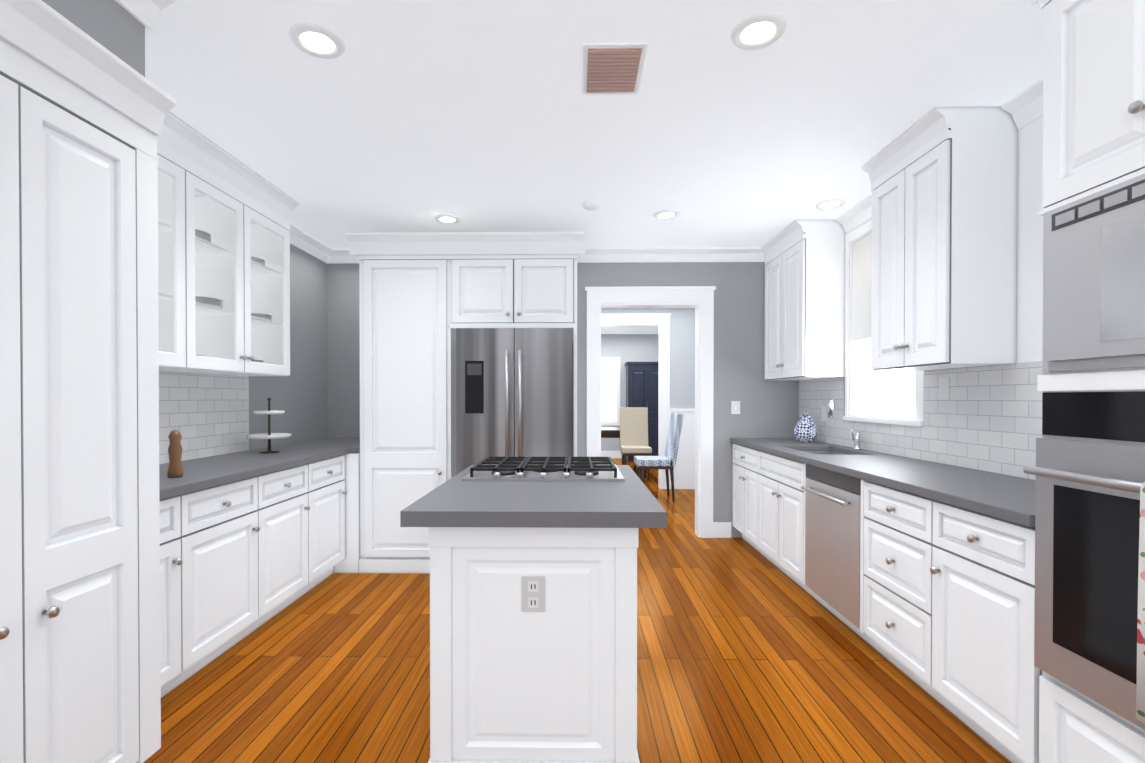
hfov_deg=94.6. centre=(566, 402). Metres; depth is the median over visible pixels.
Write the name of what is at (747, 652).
floor
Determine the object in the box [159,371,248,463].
backsplash
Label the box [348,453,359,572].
filler panel
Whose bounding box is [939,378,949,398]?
electrical outlet
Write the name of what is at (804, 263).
upper cabinet
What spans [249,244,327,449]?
wall
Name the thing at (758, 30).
recessed light
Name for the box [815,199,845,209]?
recessed light
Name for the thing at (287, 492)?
base cabinet
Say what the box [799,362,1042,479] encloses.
backsplash
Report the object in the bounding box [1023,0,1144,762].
tall cabinet
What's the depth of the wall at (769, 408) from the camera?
4.88 m
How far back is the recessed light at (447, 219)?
4.00 m
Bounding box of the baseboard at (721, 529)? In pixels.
[713,522,730,537]
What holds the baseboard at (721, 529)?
attached to the wall at (769, 408)
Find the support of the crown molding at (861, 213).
attached to the wall at (849, 293)
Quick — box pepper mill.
[167,430,183,477]
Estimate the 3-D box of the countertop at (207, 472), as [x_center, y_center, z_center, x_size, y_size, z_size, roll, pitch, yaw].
[-1.897,0.362,3.363,0.713,0.040,3.127,0,0,1]
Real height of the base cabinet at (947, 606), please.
0.880 m
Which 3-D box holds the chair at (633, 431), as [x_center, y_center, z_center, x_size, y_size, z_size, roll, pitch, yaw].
[1.091,0.657,8.408,0.450,1.136,0.573,0,0,1]
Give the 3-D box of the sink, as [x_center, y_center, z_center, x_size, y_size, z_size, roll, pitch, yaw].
[1.831,0.480,3.763,0.404,0.202,0.664,0,0,1]
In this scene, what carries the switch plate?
attached to the wall at (769, 408)
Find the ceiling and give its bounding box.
[145,0,1043,333]
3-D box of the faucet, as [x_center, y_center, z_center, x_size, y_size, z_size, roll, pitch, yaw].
[1.978,0.102,3.777,0.234,0.475,0.093,0,0,1]
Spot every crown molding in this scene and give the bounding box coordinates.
[290,224,333,263]
[334,247,764,263]
[835,194,871,233]
[1001,77,1042,128]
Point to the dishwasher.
(832, 537)
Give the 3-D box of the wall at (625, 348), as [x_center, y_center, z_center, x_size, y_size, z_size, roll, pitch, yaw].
[0.619,-0.094,7.557,4.080,2.650,0.120,0,0,1]
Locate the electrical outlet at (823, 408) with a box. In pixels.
[821,406,826,420]
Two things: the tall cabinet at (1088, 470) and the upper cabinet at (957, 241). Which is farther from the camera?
the upper cabinet at (957, 241)
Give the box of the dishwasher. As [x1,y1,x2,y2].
[801,464,860,628]
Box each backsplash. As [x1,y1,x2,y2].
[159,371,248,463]
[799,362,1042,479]
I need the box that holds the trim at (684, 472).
[601,307,694,488]
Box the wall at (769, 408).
[327,262,798,536]
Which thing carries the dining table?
on the floor
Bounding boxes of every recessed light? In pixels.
[289,22,344,58]
[434,214,459,223]
[653,210,679,219]
[731,12,786,49]
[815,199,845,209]
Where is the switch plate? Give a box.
[731,401,739,413]
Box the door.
[625,362,657,460]
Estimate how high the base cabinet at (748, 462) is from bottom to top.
0.880 m
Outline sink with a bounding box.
[804,451,846,454]
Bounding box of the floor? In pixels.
[143,458,1011,762]
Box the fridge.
[456,328,572,474]
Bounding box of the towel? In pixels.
[1136,482,1144,722]
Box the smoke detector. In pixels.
[582,200,600,210]
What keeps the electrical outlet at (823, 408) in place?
attached to the backsplash at (986, 418)
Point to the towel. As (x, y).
(1140, 698)
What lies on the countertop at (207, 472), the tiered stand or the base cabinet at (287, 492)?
the tiered stand
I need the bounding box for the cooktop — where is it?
[462,457,624,481]
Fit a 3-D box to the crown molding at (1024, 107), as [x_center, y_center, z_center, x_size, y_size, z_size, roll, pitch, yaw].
[2.061,-1.322,2.056,0.090,0.110,0.810,0,0,1]
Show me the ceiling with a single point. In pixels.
(421, 114)
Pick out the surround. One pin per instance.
(423, 296)
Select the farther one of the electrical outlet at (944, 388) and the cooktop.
the electrical outlet at (944, 388)
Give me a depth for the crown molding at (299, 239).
4.53 m
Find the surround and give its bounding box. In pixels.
[345,231,585,572]
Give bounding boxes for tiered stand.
[246,397,291,453]
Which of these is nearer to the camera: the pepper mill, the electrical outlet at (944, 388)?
the pepper mill
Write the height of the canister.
0.255 m
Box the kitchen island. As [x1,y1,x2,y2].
[400,465,666,762]
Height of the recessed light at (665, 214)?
0.010 m
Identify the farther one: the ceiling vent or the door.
the door
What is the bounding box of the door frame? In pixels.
[585,286,715,537]
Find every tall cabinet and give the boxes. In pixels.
[0,16,162,762]
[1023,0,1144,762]
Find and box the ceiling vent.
[582,43,647,93]
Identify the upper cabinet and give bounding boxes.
[157,115,192,370]
[174,135,292,375]
[761,219,845,379]
[869,106,1024,370]
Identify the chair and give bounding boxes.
[620,407,651,480]
[634,413,683,500]
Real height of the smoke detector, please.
0.030 m
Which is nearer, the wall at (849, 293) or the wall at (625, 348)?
the wall at (849, 293)
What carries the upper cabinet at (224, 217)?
attached to the wall at (298, 395)
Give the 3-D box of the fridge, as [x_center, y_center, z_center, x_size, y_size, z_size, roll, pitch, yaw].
[-0.364,0.367,4.097,0.820,1.780,0.877,0,0,1]
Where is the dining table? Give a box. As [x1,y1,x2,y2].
[601,427,639,475]
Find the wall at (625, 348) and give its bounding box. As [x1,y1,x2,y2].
[601,308,694,450]
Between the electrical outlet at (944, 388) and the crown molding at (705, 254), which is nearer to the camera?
the electrical outlet at (944, 388)
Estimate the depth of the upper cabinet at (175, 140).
2.69 m
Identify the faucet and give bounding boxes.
[828,401,861,449]
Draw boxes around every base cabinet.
[160,493,187,697]
[188,475,263,677]
[264,463,311,622]
[312,454,347,587]
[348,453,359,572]
[732,443,805,548]
[756,475,826,602]
[856,479,1041,762]
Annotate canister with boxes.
[794,412,817,442]
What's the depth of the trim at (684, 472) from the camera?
7.47 m
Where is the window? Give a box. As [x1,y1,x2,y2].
[843,219,923,425]
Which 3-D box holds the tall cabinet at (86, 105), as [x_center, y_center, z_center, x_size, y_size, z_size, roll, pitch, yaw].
[-1.834,0.177,1.375,0.898,2.200,0.842,0,0,1]
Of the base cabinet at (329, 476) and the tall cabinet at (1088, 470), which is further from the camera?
the base cabinet at (329, 476)
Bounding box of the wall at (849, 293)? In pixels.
[837,221,1042,415]
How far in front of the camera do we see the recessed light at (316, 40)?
2.00 m
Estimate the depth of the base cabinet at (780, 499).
3.71 m
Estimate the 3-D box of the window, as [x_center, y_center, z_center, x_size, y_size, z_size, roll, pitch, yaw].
[2.159,-0.564,3.572,0.120,1.410,0.905,0,0,1]
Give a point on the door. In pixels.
(641, 384)
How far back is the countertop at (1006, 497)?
2.48 m
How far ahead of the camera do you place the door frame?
4.87 m
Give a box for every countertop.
[159,438,359,499]
[730,438,1035,526]
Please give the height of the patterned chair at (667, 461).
1.097 m
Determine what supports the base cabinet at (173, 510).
on the floor
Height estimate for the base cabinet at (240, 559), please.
0.880 m
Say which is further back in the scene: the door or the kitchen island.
the door

